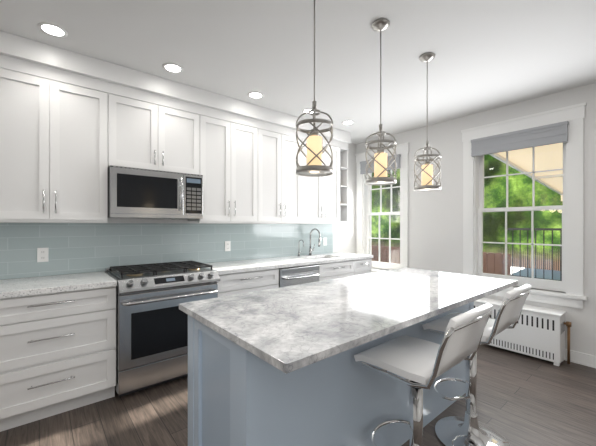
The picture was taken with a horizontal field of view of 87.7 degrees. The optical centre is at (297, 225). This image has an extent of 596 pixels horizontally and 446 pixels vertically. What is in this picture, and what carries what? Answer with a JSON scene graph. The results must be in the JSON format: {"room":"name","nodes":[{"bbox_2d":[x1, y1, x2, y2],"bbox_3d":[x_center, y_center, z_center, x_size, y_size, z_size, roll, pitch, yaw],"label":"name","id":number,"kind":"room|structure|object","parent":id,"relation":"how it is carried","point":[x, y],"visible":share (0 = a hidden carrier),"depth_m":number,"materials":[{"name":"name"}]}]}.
{"room":"kitchen","nodes":[
{"label":"kitchen","id":0,"kind":"room"},
{"bbox_2d":[0,143,355,279],"bbox_3d":[-1.639,-0.002,3.060,7.000,2.667,0.200,0,0,-40],"label":"wall","id":1,"kind":"structure","parent":0,"point":[344,237],"depth_m":4.94,"materials":[{"name":"white paint"}]},
{"bbox_2d":[0,31,111,222],"bbox_3d":[-1.953,-0.678,2.432,0.752,1.312,0.358,0,0,-40],"label":"upper cabinet","id":2,"kind":"object","parent":1,"relation":"attached to","point":[74,126],"depth_m":2.33,"materials":[{"name":"white wood"}]},
{"bbox_2d":[112,63,203,222],"bbox_3d":[-1.363,-0.678,2.923,0.783,1.312,0.358,0,0,-40],"label":"upper cabinet","id":3,"kind":"object","parent":1,"relation":"attached to","point":[158,122],"depth_m":2.80,"materials":[{"name":"white wood"}]},
{"bbox_2d":[108,165,202,218],"bbox_3d":[-1.334,-0.275,2.888,0.772,0.418,0.449,0,0,-40],"label":"over-the-range microwave","id":4,"kind":"object","parent":3,"relation":"attached to","point":[139,193],"visible":1,"depth_m":2.71,"materials":[{"name":"silver metal"}]},
{"bbox_2d":[0,223,332,295],"bbox_3d":[-1.205,0.199,3.281,4.510,0.436,0.008,0,0,-40],"label":"backsplash","id":5,"kind":"structure","parent":1,"relation":"attached to","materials":[{"name":"blue glass"}]},
{"bbox_2d":[37,248,48,261],"bbox_3d":[-2.086,0.242,2.535,0.072,0.116,0.007,0,0,-40],"label":"electrical outlet","id":6,"kind":"object","parent":5,"relation":"attached to","point":[42,254],"visible":1,"depth_m":2.53,"materials":[{"name":"white plastic"}]},
{"bbox_2d":[225,241,230,250],"bbox_3d":[-0.815,0.242,3.594,0.072,0.116,0.007,0,0,-40],"label":"electrical outlet","id":7,"kind":"object","parent":5,"relation":"attached to","point":[227,245],"visible":1,"depth_m":3.59,"materials":[{"name":"white plastic"}]},
{"bbox_2d":[323,238,326,245],"bbox_3d":[0.403,0.242,4.609,0.072,0.116,0.007,0,0,-40],"label":"electrical outlet","id":8,"kind":"object","parent":5,"relation":"attached to","point":[324,241],"visible":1,"depth_m":4.60,"materials":[{"name":"white plastic"}]},
{"bbox_2d":[204,90,259,222],"bbox_3d":[-0.804,-0.678,3.389,0.673,1.312,0.358,0,0,-40],"label":"upper cabinet","id":9,"kind":"object","parent":1,"relation":"attached to","point":[231,126],"depth_m":3.27,"materials":[{"name":"white wood"}]},
{"bbox_2d":[260,106,303,222],"bbox_3d":[-0.295,-0.678,3.813,0.652,1.312,0.358,0,0,-40],"label":"upper cabinet","id":10,"kind":"object","parent":1,"relation":"attached to","point":[281,190],"depth_m":3.68,"materials":[{"name":"white wood"}]},
{"bbox_2d":[304,119,343,222],"bbox_3d":[0.225,-0.678,4.246,0.700,1.312,0.358,0,0,-40],"label":"upper cabinet","id":11,"kind":"object","parent":1,"relation":"attached to","point":[323,195],"depth_m":4.21,"materials":[{"name":"white wood"}]},
{"bbox_2d":[344,131,351,222],"bbox_3d":[0.570,-0.678,4.534,0.200,1.312,0.358,0,0,-40],"label":"upper cabinet","id":12,"kind":"object","parent":1,"relation":"attached to","point":[347,135],"depth_m":4.48,"materials":[{"name":"white wood"}]},
{"bbox_2d":[0,344,595,445],"bbox_3d":[0.186,1.392,0.871,7.000,0.120,5.900,0,0,-40],"label":"floor","id":13,"kind":"structure","parent":0,"point":[524,400],"depth_m":2.19,"materials":[{"name":"brown wood"}]},
{"bbox_2d":[0,283,116,431],"bbox_3d":[-1.866,0.895,2.339,0.768,0.874,0.612,0,0,-40],"label":"base cabinet","id":14,"kind":"object","parent":13,"relation":"on","point":[58,336],"depth_m":2.12,"materials":[{"name":"white wood"}]},
{"bbox_2d":[0,271,115,298],"bbox_3d":[-2.151,0.438,2.089,1.529,0.041,0.632,0,0,-40],"label":"countertop","id":15,"kind":"structure","parent":14,"relation":"on","point":[83,280],"depth_m":2.23,"materials":[{"name":"white stone"}]},
{"bbox_2d":[105,261,219,396],"bbox_3d":[-1.219,0.850,2.796,0.798,0.960,0.710,0,0,-40],"label":"range","id":16,"kind":"object","parent":13,"relation":"on","point":[151,334],"visible":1,"depth_m":2.50,"materials":[{"name":"silver metal"}]},
{"bbox_2d":[217,267,279,296],"bbox_3d":[-0.674,0.895,3.332,0.714,0.874,0.612,0,0,-40],"label":"base cabinet","id":17,"kind":"object","parent":13,"relation":"on","point":[247,281],"depth_m":3.08,"materials":[{"name":"white wood"}]},
{"bbox_2d":[204,251,371,274],"bbox_3d":[-0.044,0.438,3.844,2.339,0.041,0.632,0,0,-40],"label":"countertop","id":18,"kind":"structure","parent":17,"relation":"on","point":[230,266],"depth_m":3.58,"materials":[{"name":"white stone"}]},
{"bbox_2d":[297,240,303,255],"bbox_3d":[0.052,0.304,4.165,0.072,0.226,0.126,0,0,-40],"label":"filter faucet","id":19,"kind":"object","parent":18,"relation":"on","point":[298,247],"visible":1,"depth_m":4.18,"materials":[{"name":"silver metal"}]},
{"bbox_2d":[308,228,320,255],"bbox_3d":[0.247,0.229,4.258,0.111,0.375,0.233,0,0,-40],"label":"faucet","id":20,"kind":"object","parent":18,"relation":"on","point":[311,249],"visible":1,"depth_m":4.29,"materials":[{"name":"silver metal"}]},
{"bbox_2d":[279,265,318,287],"bbox_3d":[-0.137,0.902,3.710,0.580,0.856,0.644,0,0,-40],"label":"dishwasher","id":21,"kind":"object","parent":13,"relation":"on","point":[291,276],"visible":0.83,"depth_m":3.48,"materials":[{"name":"silver metal"}]},
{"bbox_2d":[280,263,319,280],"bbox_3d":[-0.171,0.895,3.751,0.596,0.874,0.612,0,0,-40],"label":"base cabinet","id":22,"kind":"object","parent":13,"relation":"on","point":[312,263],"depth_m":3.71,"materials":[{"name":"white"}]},
{"bbox_2d":[188,303,473,445],"bbox_3d":[0.427,0.890,2.113,2.146,0.884,0.626,0,0,-40],"label":"kitchen island","id":23,"kind":"object","parent":13,"relation":"on","point":[234,399],"depth_m":1.49,"materials":[{"name":"blue"}]},
{"bbox_2d":[179,267,517,374],"bbox_3d":[0.516,0.433,2.005,2.220,0.030,0.940,0,0,-40],"label":"island countertop","id":24,"kind":"structure","parent":23,"relation":"on","point":[293,328],"depth_m":1.54,"materials":[{"name":"white stone"}]},
{"bbox_2d":[320,259,355,280],"bbox_3d":[0.305,0.895,4.148,0.642,0.874,0.612,0,0,-40],"label":"base cabinet","id":25,"kind":"object","parent":13,"relation":"on","point":[328,271],"depth_m":3.91,"materials":[{"name":"white wood"}]},
{"bbox_2d":[356,259,371,274],"bbox_3d":[0.695,0.895,4.473,0.374,0.874,0.612,0,0,-40],"label":"base cabinet","id":26,"kind":"object","parent":13,"relation":"on","point":[363,266],"depth_m":4.26,"materials":[{"name":"white wood"}]},
{"bbox_2d":[354,303,492,445],"bbox_3d":[0.580,0.841,1.460,0.426,0.978,0.492,0,0,-40],"label":"stool","id":27,"kind":"object","parent":13,"relation":"on","point":[418,364],"visible":1,"depth_m":1.39,"materials":[{"name":"chrome"},{"name":"white leather"}]},
{"bbox_2d":[422,284,530,445],"bbox_3d":[1.097,0.841,1.917,0.426,0.978,0.492,0,0,-40],"label":"stool","id":28,"kind":"object","parent":13,"relation":"on","point":[469,429],"visible":0.92,"depth_m":1.91,"materials":[{"name":"chrome"},{"name":"white leather"}]},
{"bbox_2d":[474,298,570,365],"bbox_3d":[2.144,1.087,3.454,0.232,0.487,1.353,0,0,-40],"label":"radiator","id":29,"kind":"object","parent":13,"relation":"on","point":[537,332],"visible":0.56,"depth_m":3.05,"materials":[{"name":"white metal"}]},
{"bbox_2d":[0,0,595,143],"bbox_3d":[0.186,-1.395,0.871,7.000,0.120,5.900,0,0,-40],"label":"ceiling","id":30,"kind":"structure","parent":0,"point":[491,54],"depth_m":2.33,"materials":[{"name":"white paint"}]},
{"bbox_2d":[37,22,67,37],"bbox_3d":[-1.675,-1.332,2.119,0.164,0.006,0.164,0,0,-40],"label":"recessed light","id":31,"kind":"object","parent":30,"relation":"in","point":[53,30],"visible":1,"depth_m":2.12,"materials":[{"name":"white"}]},
{"bbox_2d":[163,63,182,72],"bbox_3d":[-1.060,-1.332,2.631,0.164,0.006,0.164,0,0,-40],"label":"recessed light","id":32,"kind":"object","parent":30,"relation":"in","point":[172,67],"visible":1,"depth_m":2.63,"materials":[{"name":"white plastic"}]},
{"bbox_2d":[248,92,263,98],"bbox_3d":[-0.435,-1.332,3.178,0.164,0.006,0.164,0,0,-40],"label":"recessed light","id":33,"kind":"object","parent":30,"relation":"in","point":[256,95],"visible":1,"depth_m":3.18,"materials":[{"name":"white plastic"}]},
{"bbox_2d":[296,0,332,176],"bbox_3d":[0.088,-0.806,1.675,0.200,1.056,0.200,0,0,-40],"label":"pendant light","id":34,"kind":"object","parent":30,"relation":"hanging from","point":[314,167],"visible":1,"depth_m":1.64,"materials":[{"name":"silver metal"}]},
{"bbox_2d":[342,121,353,124],"bbox_3d":[0.651,-1.332,4.030,0.164,0.006,0.164,0,0,-40],"label":"recessed light","id":35,"kind":"object","parent":30,"relation":"in","point":[347,122],"visible":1,"depth_m":4.02,"materials":[{"name":"white plastic"}]},
{"bbox_2d":[365,18,396,184],"bbox_3d":[0.549,-0.806,2.059,0.200,1.056,0.200,0,0,-40],"label":"pendant light","id":36,"kind":"object","parent":30,"relation":"hanging from","point":[380,171],"visible":1,"depth_m":2.03,"materials":[{"name":"silver metal"}]},
{"bbox_2d":[414,52,440,191],"bbox_3d":[1.022,-0.806,2.452,0.200,1.056,0.200,0,0,-40],"label":"pendant light","id":37,"kind":"object","parent":30,"relation":"hanging from","point":[427,175],"visible":1,"depth_m":2.43,"materials":[{"name":"silver metal"}]},
{"bbox_2d":[356,83,595,355],"bbox_3d":[2.798,-0.002,3.047,0.200,2.667,5.500,0,0,-40],"label":"wall","id":38,"kind":"structure","parent":0,"point":[435,230],"depth_m":3.86,"materials":[{"name":"white paint"}]},
{"bbox_2d":[355,142,409,272],"bbox_3d":[1.320,-0.183,4.774,0.260,1.960,0.975,0,0,-40],"label":"window","id":39,"kind":"structure","parent":38,"relation":"in","point":[365,214],"depth_m":4.82,"materials":[{"name":"white wood"}]},
{"bbox_2d":[360,154,400,173],"bbox_3d":[1.230,-0.915,4.699,0.046,0.195,0.705,0,0,-40],"label":"window blind","id":40,"kind":"object","parent":39,"relation":"attached to","point":[369,170],"visible":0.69,"depth_m":4.57,"materials":[{"name":"grey fabric"}]},
{"bbox_2d":[461,102,587,308],"bbox_3d":[2.439,-0.183,3.431,0.260,1.960,1.150,0,0,-40],"label":"window","id":41,"kind":"structure","parent":38,"relation":"in","point":[571,284],"depth_m":3.27,"materials":[{"name":"white wood"}]},
{"bbox_2d":[471,121,568,156],"bbox_3d":[2.349,-0.915,3.356,0.046,0.195,0.880,0,0,-40],"label":"window blind","id":42,"kind":"object","parent":41,"relation":"attached to","point":[554,133],"visible":0.92,"depth_m":3.29,"materials":[{"name":"grey fabric"}]},
{"bbox_2d":[489,143,562,200],"bbox_3d":[5.420,-0.753,3.540,4.360,0.470,4.500,0,0,-40],"label":"canopy","id":43,"kind":"object","parent":38,"relation":"attached to","point":[540,159],"depth_m":4.39,"materials":[{"name":"beige fabric"}]},
{"bbox_2d":[564,349,595,367],"bbox_3d":[2.716,1.277,2.972,0.022,0.110,5.490,0,0,-40],"label":"baseboard","id":44,"kind":"structure","parent":38,"relation":"attached to","point":[585,359],"depth_m":2.96,"materials":[{"name":"white wood"}]},
{"label":"outside","id":45,"kind":"structure","parent":0,"visible":0},
{"bbox_2d":[372,154,525,267],"bbox_3d":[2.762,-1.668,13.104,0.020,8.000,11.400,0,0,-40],"label":"trees","id":46,"kind":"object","parent":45,"point":[487,227],"depth_m":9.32,"materials":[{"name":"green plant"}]},
{"bbox_2d":[526,176,562,270],"bbox_3d":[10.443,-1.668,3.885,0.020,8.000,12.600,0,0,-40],"label":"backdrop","id":47,"kind":"structure","parent":45,"point":[552,222],"depth_m":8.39,"materials":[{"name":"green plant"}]},
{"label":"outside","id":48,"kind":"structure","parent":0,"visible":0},
{"bbox_2d":[372,228,561,280],"bbox_3d":[4.367,0.622,6.241,6.200,1.220,12.000,0,0,-40],"label":"railing","id":49,"kind":"object","parent":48,"point":[496,265],"depth_m":6.61,"materials":[{"name":"grey metal"}]}
]}

